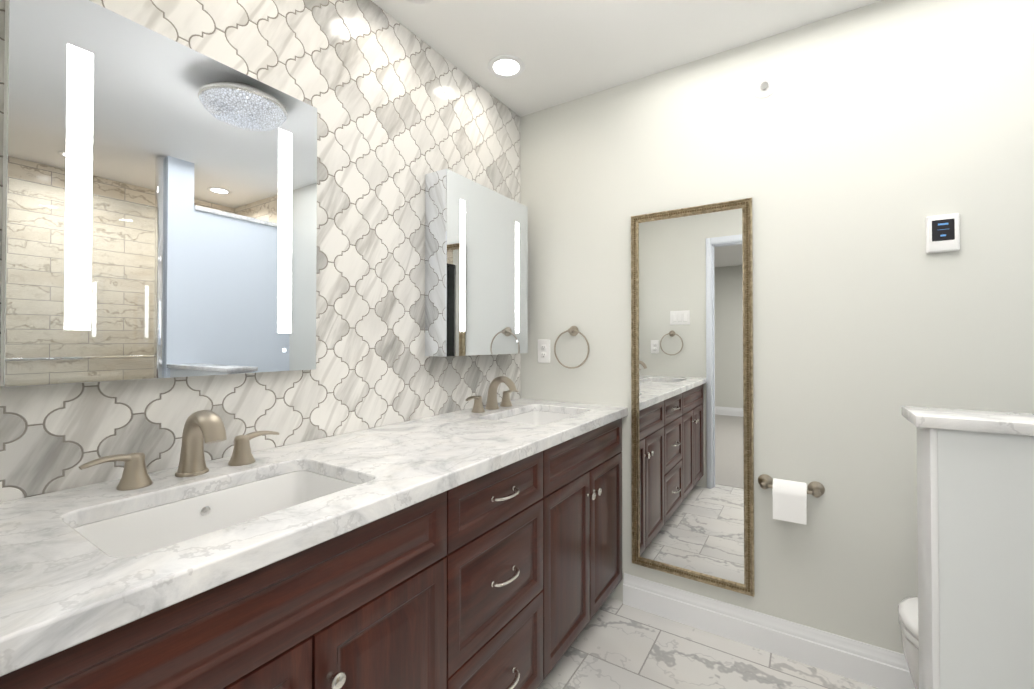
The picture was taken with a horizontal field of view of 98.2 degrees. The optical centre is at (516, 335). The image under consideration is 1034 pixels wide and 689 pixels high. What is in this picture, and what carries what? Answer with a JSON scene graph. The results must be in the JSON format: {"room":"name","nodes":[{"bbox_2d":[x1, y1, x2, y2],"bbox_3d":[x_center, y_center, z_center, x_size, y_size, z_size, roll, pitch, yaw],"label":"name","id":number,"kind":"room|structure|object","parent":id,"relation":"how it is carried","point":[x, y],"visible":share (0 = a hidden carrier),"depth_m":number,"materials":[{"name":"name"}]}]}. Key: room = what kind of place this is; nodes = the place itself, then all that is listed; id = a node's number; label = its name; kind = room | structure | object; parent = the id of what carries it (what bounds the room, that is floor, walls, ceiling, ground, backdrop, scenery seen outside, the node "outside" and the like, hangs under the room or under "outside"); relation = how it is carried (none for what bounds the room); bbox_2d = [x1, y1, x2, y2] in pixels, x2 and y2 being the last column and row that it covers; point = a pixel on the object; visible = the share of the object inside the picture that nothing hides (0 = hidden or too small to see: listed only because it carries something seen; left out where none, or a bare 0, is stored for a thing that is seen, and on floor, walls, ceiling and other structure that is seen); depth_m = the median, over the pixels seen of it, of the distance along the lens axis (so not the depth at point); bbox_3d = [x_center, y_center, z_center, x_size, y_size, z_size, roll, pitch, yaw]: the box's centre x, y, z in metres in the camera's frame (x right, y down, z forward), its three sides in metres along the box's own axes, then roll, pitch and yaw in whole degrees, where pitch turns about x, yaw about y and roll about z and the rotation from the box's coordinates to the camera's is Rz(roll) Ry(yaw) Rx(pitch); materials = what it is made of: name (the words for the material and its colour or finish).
{"room":"bathroom","nodes":[
{"label":"bathroom","id":0,"kind":"room"},
{"bbox_2d":[0,0,519,497],"bbox_3d":[-0.576,0.020,1.622,0.123,2.440,2.235,0,-1,33],"label":"wall","id":1,"kind":"structure","parent":0,"point":[318,246],"depth_m":1.49,"materials":[{"name":"grey tile"}]},
{"bbox_2d":[0,0,520,502],"bbox_3d":[-0.521,-0.435,1.597,0.001,1.529,1.984,0,-1,33],"label":"wall tiles","id":2,"kind":"structure","parent":1,"relation":"attached to","point":[34,460],"depth_m":1.49,"materials":[{"name":"tile"}]},
{"bbox_2d":[0,0,316,386],"bbox_3d":[-0.804,-0.303,1.122,0.037,0.805,0.636,0,-1,33],"label":"led mirror","id":3,"kind":"object","parent":2,"relation":"attached to","point":[159,215],"visible":0.98,"depth_m":1.02,"materials":[{"name":"mirror glass"},{"name":"white light emitter"}]},
{"bbox_2d":[425,168,527,356],"bbox_3d":[-0.160,-0.285,2.042,0.117,0.740,0.606,0,-1,33],"label":"medicine cabinet","id":4,"kind":"object","parent":2,"relation":"attached to","point":[476,268],"visible":1,"depth_m":1.90,"materials":[{"name":"silver mirror"}]},
{"bbox_2d":[371,0,881,116],"bbox_3d":[0.838,-1.239,0.766,3.600,0.060,2.315,0,-1,33],"label":"ceiling","id":5,"kind":"structure","parent":0,"point":[564,51],"depth_m":1.78,"materials":[{"name":"white paint"}]},
{"bbox_2d":[406,0,432,3],"bbox_3d":[-0.347,-1.198,1.531,0.168,0.006,0.168,0,-1,33],"label":"recessed light","id":6,"kind":"object","parent":5,"relation":"in","point":[420,1],"visible":1,"depth_m":1.60,"materials":[{"name":"white paint"}]},
{"bbox_2d":[487,55,524,78],"bbox_3d":[-0.048,-1.193,1.992,0.168,0.006,0.168,0,-1,33],"label":"recessed light","id":7,"kind":"object","parent":5,"relation":"in","point":[506,66],"visible":1,"depth_m":1.99,"materials":[{"name":"white paint"}]},
{"bbox_2d":[537,597,879,688],"bbox_3d":[0.838,1.261,0.739,3.600,0.060,2.315,0,-1,33],"label":"floor","id":8,"kind":"structure","parent":0,"point":[617,644],"depth_m":1.70,"materials":[{"name":"tile"}]},
{"bbox_2d":[0,376,627,688],"bbox_3d":[-0.264,0.706,1.418,0.607,1.064,1.981,0,-1,33],"label":"bathroom vanity","id":9,"kind":"object","parent":8,"relation":"on","point":[478,545],"visible":1,"depth_m":0.95,"materials":[{"name":"brown wood"}]},
{"bbox_2d":[74,470,359,556],"bbox_3d":[-0.565,0.420,0.910,0.370,0.138,0.524,0,-1,33],"label":"sink basin","id":10,"kind":"object","parent":9,"relation":"in","point":[146,527],"depth_m":0.99,"materials":[{"name":"white ceramic"}]},
{"bbox_2d":[497,411,577,424],"bbox_3d":[0.088,0.431,1.917,0.370,0.138,0.524,0,-1,33],"label":"sink basin","id":11,"kind":"object","parent":9,"relation":"in","point":[524,417],"depth_m":2.12,"materials":[{"name":"white ceramic"}]},
{"bbox_2d":[898,596,918,688],"bbox_3d":[1.433,0.827,1.094,0.773,0.814,0.450,0,-1,33],"label":"toilet","id":12,"kind":"object","parent":8,"relation":"on","point":[908,615],"visible":0.21,"depth_m":1.25,"materials":[{"name":"white ceramic"}]},
{"bbox_2d":[520,0,1033,653],"bbox_3d":[1.443,0.020,1.573,3.317,2.440,0.120,0,-1,33],"label":"wall","id":13,"kind":"structure","parent":0,"point":[854,150],"depth_m":1.67,"materials":[{"name":"beige paint"}]},
{"bbox_2d":[538,339,549,362],"bbox_3d":[0.139,0.080,2.341,0.074,0.122,0.008,0,-1,33],"label":"outlet","id":14,"kind":"object","parent":13,"relation":"attached to","point":[543,351],"visible":1,"depth_m":2.34,"materials":[{"name":"white plastic"}]},
{"bbox_2d":[554,326,588,368],"bbox_3d":[0.273,0.056,2.231,0.194,0.214,0.048,0,-1,33],"label":"towel ring","id":15,"kind":"object","parent":13,"relation":"attached to","point":[573,330],"visible":1,"depth_m":2.23,"materials":[{"name":"silver metal"}]},
{"bbox_2d":[631,198,754,596],"bbox_3d":[0.740,0.244,1.938,0.500,1.600,0.024,0,-1,33],"label":"mirror","id":16,"kind":"object","parent":13,"relation":"attached to","point":[692,446],"visible":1,"depth_m":1.92,"materials":[{"name":"brown metal"}]},
{"bbox_2d":[753,76,776,97],"bbox_3d":[0.991,-1.000,1.795,0.086,0.086,0.016,0,-1,33],"label":"detector","id":17,"kind":"object","parent":13,"relation":"attached to","point":[764,86],"visible":1,"depth_m":1.79,"materials":[{"name":"white plastic"}]},
{"bbox_2d":[758,474,824,524],"bbox_3d":[1.031,0.614,1.694,0.221,0.137,0.113,0,-1,33],"label":"toilet paper holder","id":18,"kind":"object","parent":13,"relation":"attached to","point":[789,501],"visible":1,"depth_m":1.66,"materials":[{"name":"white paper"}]},
{"bbox_2d":[925,213,959,253],"bbox_3d":[1.428,-0.343,1.503,0.082,0.124,0.019,0,-1,33],"label":"thermostat","id":19,"kind":"object","parent":13,"relation":"attached to","point":[942,233],"visible":1,"depth_m":1.50,"materials":[{"name":"white plastic"}]},
{"bbox_2d":[937,429,1033,688],"bbox_3d":[1.216,0.708,0.753,0.772,1.046,0.130,0,-1,33],"label":"wall","id":20,"kind":"structure","parent":0,"point":[986,541],"depth_m":0.87,"materials":[{"name":"paint"}]},
{"bbox_2d":[917,427,939,688],"bbox_3d":[0.888,0.710,0.966,0.012,1.046,0.136,0,-1,33],"label":"trim","id":21,"kind":"structure","parent":20,"relation":"attached to","point":[928,559],"depth_m":0.94,"materials":[{"name":"white paint"}]},
{"bbox_2d":[901,406,1033,435],"bbox_3d":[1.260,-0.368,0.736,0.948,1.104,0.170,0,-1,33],"label":"trim","id":22,"kind":"structure","parent":20,"relation":"on","point":[1012,423],"depth_m":0.86,"materials":[{"name":"white stone"}]},
{"bbox_3d":[-0.952,-0.017,-1.823,7.240,2.440,4.055,0,-1,33],"label":"wall","id":23,"kind":"structure","parent":0,"visible":0},
{"bbox_2d":[623,573,914,688],"bbox_3d":[1.218,1.173,1.623,1.718,0.135,0.018,0,-1,33],"label":"baseboard","id":24,"kind":"structure","parent":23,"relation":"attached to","point":[869,664],"depth_m":1.74,"materials":[{"name":"white paint"}]}
]}

